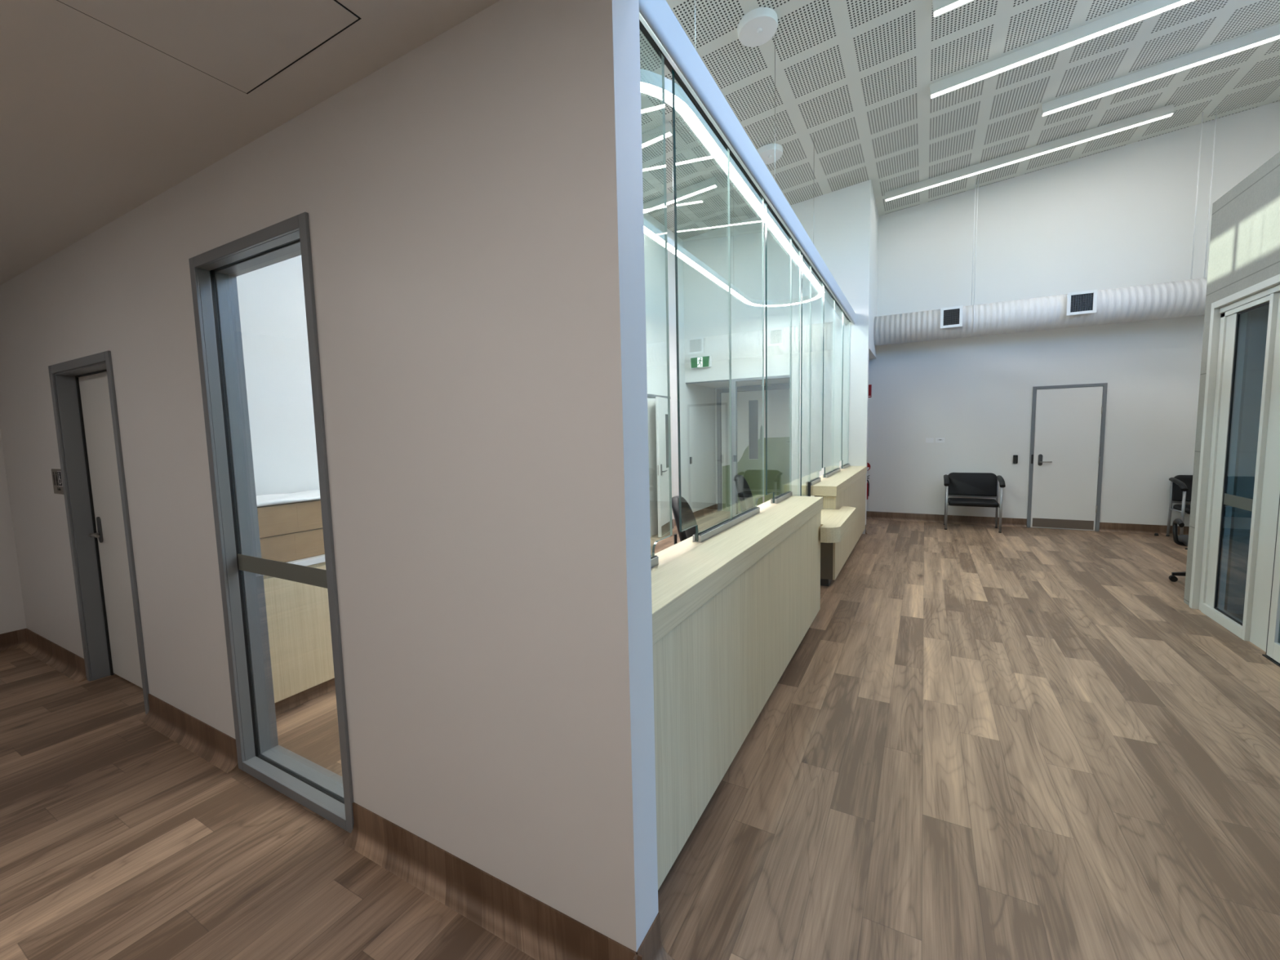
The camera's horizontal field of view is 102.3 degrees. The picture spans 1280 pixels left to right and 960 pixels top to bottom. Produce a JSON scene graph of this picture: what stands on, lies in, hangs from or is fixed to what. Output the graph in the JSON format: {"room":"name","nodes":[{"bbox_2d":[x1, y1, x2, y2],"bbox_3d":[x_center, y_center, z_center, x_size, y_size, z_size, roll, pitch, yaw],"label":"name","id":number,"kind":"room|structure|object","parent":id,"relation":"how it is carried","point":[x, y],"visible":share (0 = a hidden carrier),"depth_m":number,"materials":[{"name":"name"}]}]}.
{"room":"clinic reception area","nodes":[
{"label":"clinic reception area","id":0,"kind":"room"},
{"bbox_2d":[0,431,26,634],"bbox_3d":[-5.604,0.088,2.735,0.150,2.675,2.859,1,6,29],"label":"wall","id":1,"kind":"structure","parent":0,"point":[12,618],"depth_m":3.96,"materials":[{"name":"white paint"}]},
{"bbox_2d":[0,628,26,653],"bbox_3d":[-5.449,1.351,2.864,0.055,0.130,2.709,1,6,29],"label":"baseboard","id":2,"kind":"structure","parent":1,"relation":"attached to","point":[13,640],"depth_m":3.98,"materials":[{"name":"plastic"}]},
{"bbox_2d":[0,0,500,284],"bbox_3d":[-1.991,-1.208,0.608,8.470,0.120,2.859,1,6,29],"label":"ceiling","id":3,"kind":"structure","parent":0,"point":[97,122],"depth_m":1.73,"materials":[{"name":"white paint"}]},
{"bbox_2d":[57,0,361,93],"bbox_3d":[-1.162,-1.225,1.275,0.604,0.003,0.602,1,6,29],"label":"access panel","id":4,"kind":"object","parent":3,"relation":"attached to","point":[242,45],"visible":1,"depth_m":1.41,"materials":[{"name":"white paint"}]},
{"bbox_2d":[0,0,658,951],"bbox_3d":[-2.478,0.018,2.717,5.643,2.675,0.133,1,6,29],"label":"wall","id":5,"kind":"structure","parent":0,"point":[473,202],"depth_m":1.58,"materials":[{"name":"white paint"}]},
{"bbox_2d":[20,628,86,682],"bbox_3d":[-4.252,1.247,3.714,1.310,0.130,0.055,1,6,29],"label":"baseboard","id":6,"kind":"structure","parent":5,"relation":"attached to","point":[64,661],"depth_m":3.69,"materials":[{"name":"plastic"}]},
{"bbox_2d":[51,468,63,494],"bbox_3d":[-3.796,0.010,3.364,0.220,0.165,0.006,1,6,29],"label":"sign","id":7,"kind":"object","parent":5,"relation":"attached to","point":[55,473],"visible":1,"depth_m":3.37,"materials":[{"name":"silver"}]},
{"bbox_2d":[48,350,149,714],"bbox_3d":[-3.221,0.309,3.157,0.990,2.050,0.157,1,6,29],"label":"door","id":8,"kind":"structure","parent":5,"relation":"in","point":[83,394],"depth_m":3.29,"materials":[{"name":"grey wood"}]},
{"bbox_2d":[139,693,238,773],"bbox_3d":[-2.366,1.296,2.678,1.015,0.130,0.055,1,6,29],"label":"baseboard","id":9,"kind":"structure","parent":5,"relation":"attached to","point":[217,748],"depth_m":2.66,"materials":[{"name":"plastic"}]},
{"bbox_2d":[188,212,354,833],"bbox_3d":[-1.507,0.207,2.201,0.900,2.345,0.157,1,6,29],"label":"window","id":10,"kind":"structure","parent":5,"relation":"in","point":[214,273],"depth_m":2.33,"materials":[{"name":"grey metal"}]},
{"bbox_2d":[342,802,643,959],"bbox_3d":[-0.568,1.343,1.691,1.288,0.130,0.055,1,6,29],"label":"baseboard","id":11,"kind":"structure","parent":5,"relation":"attached to","point":[541,931],"depth_m":1.68,"materials":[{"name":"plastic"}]},
{"bbox_2d":[632,912,675,959],"bbox_3d":[0.043,1.351,1.451,0.055,0.130,0.153,1,6,29],"label":"baseboard","id":12,"kind":"structure","parent":5,"relation":"attached to","point":[651,948],"depth_m":1.49,"materials":[{"name":"plastic"}]},
{"bbox_2d":[236,212,715,536],"bbox_3d":[-0.639,-1.470,6.391,0.200,4.900,8.308,1,6,29],"label":"wall","id":13,"kind":"structure","parent":0,"point":[272,303],"depth_m":3.37,"materials":[{"name":"white"}]},
{"bbox_2d":[647,393,674,537],"bbox_3d":[0.386,-0.229,7.860,0.240,2.120,0.880,1,6,29],"label":"door","id":14,"kind":"structure","parent":13,"relation":"in","point":[661,402],"depth_m":7.72,"materials":[{"name":"grey"}]},
{"bbox_2d":[674,503,717,528],"bbox_3d":[1.033,0.629,9.270,0.055,0.130,2.050,1,6,29],"label":"baseboard","id":15,"kind":"structure","parent":13,"relation":"attached to","point":[702,513],"depth_m":9.60,"materials":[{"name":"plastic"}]},
{"bbox_2d":[0,511,1279,959],"bbox_3d":[0.974,1.216,4.116,10.600,0.120,11.700,1,6,29],"label":"floor","id":16,"kind":"structure","parent":0,"point":[979,742],"depth_m":2.15,"materials":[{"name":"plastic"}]},
{"bbox_2d":[262,554,335,715],"bbox_3d":[-2.009,0.865,3.325,0.452,0.858,1.210,1,6,29],"label":"storage cabinet","id":17,"kind":"object","parent":16,"relation":"on","point":[298,614],"visible":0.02,"depth_m":2.96,"materials":[{"name":"laminate"}]},
{"bbox_2d":[259,528,324,562],"bbox_3d":[-2.060,0.362,3.227,0.381,0.161,1.020,1,6,29],"label":"drawer","id":18,"kind":"object","parent":17,"relation":"on","point":[290,547],"visible":0.14,"depth_m":2.96,"materials":[{"name":"beige wood"}]},
{"bbox_2d":[257,499,322,537],"bbox_3d":[-2.047,0.195,3.225,0.381,0.168,1.020,1,6,29],"label":"drawer","id":19,"kind":"object","parent":18,"relation":"on","point":[273,520],"visible":0.14,"depth_m":2.93,"materials":[{"name":"beige wood"}]},
{"bbox_2d":[256,489,320,506],"bbox_3d":[-2.053,0.093,3.196,0.404,0.036,1.015,1,6,29],"label":"sheet","id":20,"kind":"object","parent":19,"relation":"on","point":[313,495],"visible":0.39,"depth_m":2.98,"materials":[{"name":"white"}]},
{"bbox_2d":[671,495,698,544],"bbox_3d":[0.601,0.640,4.346,0.652,1.004,0.597,1,5,20],"label":"chair","id":21,"kind":"object","parent":16,"relation":"on","point":[688,519],"visible":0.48,"depth_m":4.39,"materials":[{"name":"black plastic"}]},
{"bbox_2d":[651,495,822,889],"bbox_3d":[0.594,0.767,2.946,0.350,1.000,3.087,1,6,29],"label":"reception desk","id":22,"kind":"object","parent":16,"relation":"on","point":[732,608],"depth_m":2.17,"materials":[{"name":"laminate"}]},
{"bbox_2d":[650,555,658,568],"bbox_3d":[-0.093,0.359,1.873,0.046,0.036,0.624,1,6,29],"label":"channel","id":23,"kind":"object","parent":22,"relation":"on","point":[655,559],"visible":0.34,"depth_m":2.11,"materials":[{"name":"silver metal"}]},
{"bbox_2d":[652,53,672,556],"bbox_3d":[-0.075,-0.681,1.859,0.012,2.100,0.799,1,6,29],"label":"glass panel","id":24,"kind":"object","parent":23,"relation":"in","point":[662,56],"visible":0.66,"depth_m":2.20,"materials":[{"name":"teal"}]},
{"bbox_2d":[693,506,759,542],"bbox_3d":[0.531,0.243,3.004,0.046,0.036,1.037,1,6,29],"label":"channel","id":25,"kind":"object","parent":22,"relation":"on","point":[716,529],"visible":1,"depth_m":2.87,"materials":[{"name":"silver metal"}]},
{"bbox_2d":[671,69,732,541],"bbox_3d":[0.337,-0.757,2.604,0.012,2.100,0.710,1,6,29],"label":"glass panel","id":26,"kind":"object","parent":25,"relation":"in","point":[673,72],"visible":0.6,"depth_m":2.35,"materials":[{"name":"teal"}]},
{"bbox_2d":[729,197,764,507],"bbox_3d":[0.676,-0.819,3.218,0.012,2.100,0.691,1,6,29],"label":"glass panel","id":27,"kind":"object","parent":25,"relation":"in","point":[762,197],"visible":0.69,"depth_m":3.50,"materials":[{"name":"teal"}]},
{"bbox_2d":[651,495,822,644],"bbox_3d":[0.584,0.318,2.906,0.350,0.098,3.087,1,6,29],"label":"countertop","id":28,"kind":"structure","parent":22,"relation":"on","point":[688,573],"depth_m":2.27,"materials":[{"name":"laminate"}]},
{"bbox_2d":[770,491,791,503],"bbox_3d":[1.120,0.134,4.070,0.046,0.036,0.508,1,6,29],"label":"channel","id":29,"kind":"object","parent":22,"relation":"on","point":[786,495],"visible":1,"depth_m":4.01,"materials":[{"name":"silver metal"}]},
{"bbox_2d":[764,201,791,502],"bbox_3d":[1.058,-0.890,3.911,0.012,2.100,0.747,1,6,29],"label":"glass panel","id":30,"kind":"object","parent":29,"relation":"in","point":[766,260],"visible":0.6,"depth_m":3.65,"materials":[{"name":"teal"}]},
{"bbox_2d":[733,475,754,514],"bbox_3d":[1.466,0.450,6.167,0.652,1.019,0.597,1,6,25],"label":"chair","id":31,"kind":"object","parent":16,"relation":"on","point":[744,491],"visible":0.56,"depth_m":6.23,"materials":[{"name":"black plastic"}]},
{"bbox_2d":[801,466,866,586],"bbox_3d":[2.446,0.424,6.316,0.335,1.000,2.944,1,6,29],"label":"reception desk","id":32,"kind":"object","parent":16,"relation":"on","point":[846,486],"depth_m":5.48,"materials":[{"name":"laminate"}]},
{"bbox_2d":[806,481,810,496],"bbox_3d":[1.643,0.148,5.027,0.038,0.260,0.022,1,6,29],"label":"channel","id":33,"kind":"object","parent":32,"relation":"on","point":[808,483],"visible":0.64,"depth_m":5.01,"materials":[{"name":"black"}]},
{"bbox_2d":[809,477,821,485],"bbox_3d":[1.780,0.012,5.266,0.046,0.036,0.505,1,6,29],"label":"channel","id":34,"kind":"object","parent":32,"relation":"on","point":[815,480],"visible":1,"depth_m":5.25,"materials":[{"name":"silver metal"}]},
{"bbox_2d":[809,282,822,477],"bbox_3d":[1.794,-1.026,5.244,0.012,2.100,0.646,1,6,29],"label":"glass panel","id":35,"kind":"object","parent":34,"relation":"in","point":[822,282],"visible":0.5,"depth_m":5.50,"materials":[{"name":"teal"}]},
{"bbox_2d":[822,467,840,477],"bbox_3d":[2.347,-0.092,6.293,0.046,0.036,1.090,1,6,29],"label":"channel","id":36,"kind":"object","parent":32,"relation":"on","point":[836,470],"visible":1,"depth_m":6.20,"materials":[{"name":"silver metal"}]},
{"bbox_2d":[822,284,835,477],"bbox_3d":[2.166,-1.095,5.918,0.012,2.100,0.740,1,6,29],"label":"glass panel","id":37,"kind":"object","parent":36,"relation":"in","point":[824,285],"visible":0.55,"depth_m":5.66,"materials":[{"name":"teal"}]},
{"bbox_2d":[833,311,843,467],"bbox_3d":[2.511,-1.159,6.543,0.012,2.100,0.686,1,6,29],"label":"glass panel","id":38,"kind":"object","parent":36,"relation":"in","point":[842,311],"visible":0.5,"depth_m":6.83,"materials":[{"name":"teal"}]},
{"bbox_2d":[801,466,866,496],"bbox_3d":[2.435,-0.025,6.276,0.335,0.098,2.944,1,6,29],"label":"countertop","id":39,"kind":"structure","parent":32,"relation":"on","point":[833,485],"depth_m":5.40,"materials":[{"name":"laminate"}]},
{"bbox_2d":[820,506,855,542],"bbox_3d":[1.549,0.688,4.737,0.685,0.755,1.250,1,6,29],"label":"ledge","id":40,"kind":"object","parent":32,"relation":"attached to","point":[835,524],"visible":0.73,"depth_m":4.33,"materials":[{"name":"laminate"}]},
{"bbox_2d":[791,249,800,496],"bbox_3d":[1.326,-0.829,4.401,0.012,2.322,0.340,1,6,29],"label":"glass panel","id":41,"kind":"object","parent":40,"relation":"on","point":[799,250],"visible":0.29,"depth_m":4.53,"materials":[{"name":"teal"}]},
{"bbox_2d":[800,253,811,496],"bbox_3d":[1.541,-0.869,4.792,0.012,2.322,0.396,1,6,29],"label":"glass panel","id":42,"kind":"object","parent":40,"relation":"on","point":[802,253],"visible":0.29,"depth_m":4.70,"materials":[{"name":"teal"}]},
{"bbox_2d":[840,463,849,468],"bbox_3d":[2.916,-0.198,7.325,0.046,0.036,0.617,1,6,29],"label":"channel","id":43,"kind":"object","parent":32,"relation":"on","point":[847,464],"visible":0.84,"depth_m":7.23,"materials":[{"name":"silver metal"}]},
{"bbox_2d":[841,312,850,468],"bbox_3d":[2.874,-1.226,7.201,0.012,2.100,0.684,1,6,29],"label":"glass panel","id":44,"kind":"object","parent":43,"relation":"in","point":[846,322],"visible":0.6,"depth_m":7.22,"materials":[{"name":"teal"}]},
{"bbox_2d":[865,524,870,534],"bbox_3d":[3.360,0.724,7.606,0.055,0.130,0.130,1,6,29],"label":"baseboard","id":45,"kind":"object","parent":16,"relation":"on","point":[866,531],"visible":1,"depth_m":7.58,"materials":[{"name":"plastic"}]},
{"bbox_2d":[943,472,1005,533],"bbox_3d":[5.001,0.322,7.764,0.756,0.828,0.507,1,6,29],"label":"chair","id":46,"kind":"object","parent":16,"relation":"on","point":[984,485],"visible":1,"depth_m":7.80,"materials":[{"name":"grey leather"}]},
{"bbox_2d":[1168,518,1188,582],"bbox_3d":[5.375,0.506,4.779,0.620,0.974,0.644,2,6,34],"label":"chair","id":47,"kind":"object","parent":16,"relation":"on","point":[1182,540],"visible":0.08,"depth_m":4.97,"materials":[{"name":"black"}]},
{"bbox_2d":[1165,475,1192,536],"bbox_3d":[7.325,0.372,6.601,0.756,0.828,0.507,1,6,29],"label":"chair","id":48,"kind":"object","parent":16,"relation":"on","point":[1180,490],"visible":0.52,"depth_m":6.82,"materials":[{"name":"grey"}]},
{"bbox_2d":[692,377,790,388],"bbox_3d":[2.261,-1.743,8.780,2.570,0.115,1.300,1,6,29],"label":"ceiling","id":49,"kind":"structure","parent":0,"point":[717,384],"depth_m":9.06,"materials":[{"name":"white paint"}]},
{"bbox_2d":[682,179,871,533],"bbox_3d":[2.033,-1.793,8.081,2.842,5.120,0.130,1,6,29],"label":"wall","id":50,"kind":"structure","parent":0,"point":[842,217],"depth_m":7.81,"materials":[{"name":"white paint"}]},
{"bbox_2d":[689,355,711,368],"bbox_3d":[1.000,-1.950,8.521,0.364,0.192,0.068,1,6,29],"label":"exit sign","id":51,"kind":"object","parent":50,"relation":"attached to","point":[705,361],"visible":1,"depth_m":8.49,"materials":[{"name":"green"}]},
{"bbox_2d":[685,374,790,516],"bbox_3d":[1.568,-0.439,8.413,1.770,2.385,0.080,1,6,29],"label":"trim","id":52,"kind":"structure","parent":50,"relation":"attached to","point":[734,381],"depth_m":8.36,"materials":[{"name":"grey"}]},
{"bbox_2d":[868,186,878,359],"bbox_3d":[3.533,-3.171,7.933,0.130,2.420,1.300,1,6,29],"label":"wall","id":53,"kind":"structure","parent":0,"point":[874,214],"depth_m":7.84,"materials":[{"name":"white paint"}]},
{"bbox_2d":[639,0,1279,239],"bbox_3d":[2.696,-4.054,4.353,8.050,0.877,8.691,1,6,29],"label":"ceiling","id":54,"kind":"structure","parent":0,"point":[854,77],"depth_m":5.40,"materials":[{"name":"white paint"}]},
{"bbox_2d":[641,121,671,148],"bbox_3d":[-0.148,-3.696,5.736,1.098,0.207,0.062,1,6,29],"label":"linear light","id":55,"kind":"object","parent":54,"relation":"attached to","point":[653,135],"visible":0.36,"depth_m":5.54,"materials":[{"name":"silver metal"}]},
{"bbox_2d":[641,132,671,148],"bbox_3d":[-0.142,-3.642,5.739,1.076,0.003,0.057,-4,3,29],"label":"diffuser","id":56,"kind":"object","parent":55,"relation":"attached to","point":[658,137],"depth_m":5.56,"materials":[{"name":"white"}]},
{"bbox_2d":[643,176,717,213],"bbox_3d":[0.507,-3.817,6.922,1.098,0.207,0.062,1,6,29],"label":"linear light","id":57,"kind":"object","parent":54,"relation":"attached to","point":[711,183],"visible":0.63,"depth_m":6.86,"materials":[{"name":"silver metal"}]},
{"bbox_2d":[640,0,823,306],"bbox_3d":[0.843,-3.047,4.900,1.050,1.621,5.350,1,6,29],"label":"pendant light","id":58,"kind":"object","parent":54,"relation":"hanging from","point":[651,82],"visible":0.55,"depth_m":3.98,"materials":[{"name":"silver metal"}]},
{"bbox_2d":[737,7,777,47],"bbox_3d":[0.965,-3.760,4.228,0.354,0.098,0.392,2,6,35],"label":"smoke detector","id":59,"kind":"object","parent":54,"relation":"attached to","point":[759,25],"visible":1,"depth_m":4.22,"materials":[{"name":"white plastic"}]},
{"bbox_2d":[756,143,782,164],"bbox_3d":[1.547,-3.900,6.076,0.304,0.098,0.423,2,6,35],"label":"smoke detector","id":60,"kind":"object","parent":54,"relation":"attached to","point":[766,152],"visible":0.79,"depth_m":6.07,"materials":[{"name":"white plastic"}]},
{"bbox_2d":[932,0,972,17],"bbox_3d":[3.738,-3.991,3.510,3.038,0.382,0.062,1,6,29],"label":"linear light","id":61,"kind":"object","parent":54,"relation":"attached to","point":[939,6],"visible":1,"depth_m":4.20,"materials":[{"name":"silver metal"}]},
{"bbox_2d":[884,103,1173,201],"bbox_3d":[4.944,-4.266,6.835,3.078,0.385,0.062,1,6,29],"label":"linear light","id":62,"kind":"object","parent":54,"relation":"attached to","point":[1166,111],"visible":1,"depth_m":6.69,"materials":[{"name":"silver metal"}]},
{"bbox_2d":[873,107,1217,346],"bbox_3d":[5.740,-3.312,7.010,4.619,2.450,0.515,1,6,29],"label":"air duct","id":63,"kind":"object","parent":54,"relation":"hanging from","point":[1184,298],"visible":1,"depth_m":7.01,"materials":[{"name":"white metal"}]},
{"bbox_2d":[940,305,963,328],"bbox_3d":[4.561,-2.372,7.557,0.275,0.296,0.167,1,6,29],"label":"grille","id":64,"kind":"object","parent":63,"relation":"attached to","point":[951,317],"depth_m":7.50,"materials":[{"name":"white"}]},
{"bbox_2d":[1066,288,1097,315],"bbox_3d":[5.849,-2.339,6.850,0.305,0.296,0.167,1,6,29],"label":"grille","id":65,"kind":"object","parent":63,"relation":"attached to","point":[1085,303],"depth_m":6.79,"materials":[{"name":"white"}]},
{"bbox_2d":[929,0,1194,97],"bbox_3d":[4.314,-4.098,4.563,3.048,0.383,0.062,1,6,29],"label":"linear light","id":66,"kind":"object","parent":54,"relation":"attached to","point":[1148,8],"visible":1,"depth_m":4.79,"materials":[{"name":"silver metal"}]},
{"bbox_2d":[1040,23,1279,116],"bbox_3d":[5.771,-4.274,5.140,2.818,0.362,0.062,1,6,29],"label":"linear light","id":67,"kind":"object","parent":54,"relation":"attached to","point":[1273,33],"visible":1,"depth_m":5.31,"materials":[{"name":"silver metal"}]},
{"bbox_2d":[715,100,1279,530],"bbox_3d":[4.756,-2.157,8.192,8.050,5.700,0.150,1,6,29],"label":"wall","id":68,"kind":"structure","parent":0,"point":[1122,216],"depth_m":7.38,"materials":[{"name":"white paint"}]},
{"bbox_2d":[716,384,790,511],"bbox_3d":[2.166,-0.555,9.671,1.500,2.365,0.050,1,6,29],"label":"door","id":69,"kind":"structure","parent":68,"relation":"in","point":[749,403],"depth_m":9.64,"materials":[{"name":"grey wood"}]},
{"bbox_2d":[866,475,869,499],"bbox_3d":[3.803,0.123,8.767,0.149,0.420,0.149,-3,5,-16],"label":"fire extinguisher","id":70,"kind":"object","parent":68,"relation":"attached to","point":[868,482],"visible":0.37,"depth_m":8.72,"materials":[{"name":"red metal"}]},
{"bbox_2d":[866,462,870,471],"bbox_3d":[3.850,-0.228,8.801,0.156,0.156,0.004,1,6,29],"label":"sign","id":71,"kind":"object","parent":68,"relation":"attached to","point":[868,464],"visible":0.41,"depth_m":8.78,"materials":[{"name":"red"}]},
{"bbox_2d":[868,384,871,397],"bbox_3d":[3.773,-1.496,8.714,0.255,0.215,0.003,1,6,29],"label":"fire sign","id":72,"kind":"object","parent":68,"relation":"attached to","point":[869,385],"visible":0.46,"depth_m":8.66,"materials":[{"name":"red plastic"}]},
{"bbox_2d":[925,437,933,442],"bbox_3d":[4.667,-0.639,8.303,0.112,0.076,0.012,1,6,29],"label":"blank plate","id":73,"kind":"object","parent":68,"relation":"attached to","point":[931,439],"visible":1,"depth_m":8.29,"materials":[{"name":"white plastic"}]},
{"bbox_2d":[935,437,944,442],"bbox_3d":[4.793,-0.635,8.232,0.126,0.076,0.016,1,6,29],"label":"power outlet","id":74,"kind":"object","parent":68,"relation":"attached to","point":[937,439],"visible":1,"depth_m":8.23,"materials":[{"name":"white plastic"}]},
{"bbox_2d":[866,511,1026,528],"bbox_3d":[4.497,0.618,8.501,3.045,0.130,0.055,1,6,29],"label":"baseboard","id":75,"kind":"structure","parent":68,"relation":"attached to","point":[922,517],"depth_m":8.28,"materials":[{"name":"wood"}]},
{"bbox_2d":[1013,454,1017,463],"bbox_3d":[5.665,-0.313,7.781,0.056,0.125,0.020,1,6,29],"label":"card reader","id":76,"kind":"object","parent":68,"relation":"attached to","point":[1015,456],"visible":1,"depth_m":7.77,"materials":[{"name":"black plastic"}]},
{"bbox_2d":[1026,382,1107,531],"bbox_3d":[6.172,-0.318,7.471,0.836,2.100,0.071,1,6,29],"label":"door","id":77,"kind":"structure","parent":68,"relation":"in","point":[1065,460],"depth_m":7.48,"materials":[{"name":"grey"}]},
{"bbox_2d":[1098,522,1189,536],"bbox_3d":[7.301,0.691,6.961,1.675,0.130,0.055,1,6,29],"label":"baseboard","id":78,"kind":"structure","parent":68,"relation":"attached to","point":[1145,529],"depth_m":7.18,"materials":[{"name":"wood"}]},
{"bbox_2d":[1183,151,1279,605],"bbox_3d":[2.869,-0.242,0.909,0.190,3.268,7.590,1,6,29],"label":"wall","id":79,"kind":"structure","parent":0,"point":[1244,251],"depth_m":3.77,"materials":[{"name":"white paint"}]},
{"bbox_2d":[1189,274,1279,666],"bbox_3d":[3.764,-0.012,2.624,0.142,2.464,3.502,1,6,29],"label":"door","id":80,"kind":"structure","parent":79,"relation":"in","point":[1235,576],"depth_m":3.73,"materials":[{"name":"silver metal"}]},
{"bbox_3d":[0.617,-2.639,0.739,7.950,2.824,0.131,1,6,29],"label":"wall","id":81,"kind":"structure","parent":0,"visible":0},
{"bbox_2d":[639,0,855,324],"bbox_3d":[1.383,-2.002,4.400,0.104,0.152,6.874,1,6,29],"label":"window frame","id":82,"kind":"structure","parent":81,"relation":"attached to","point":[658,23],"depth_m":2.56,"materials":[{"name":"grey"}]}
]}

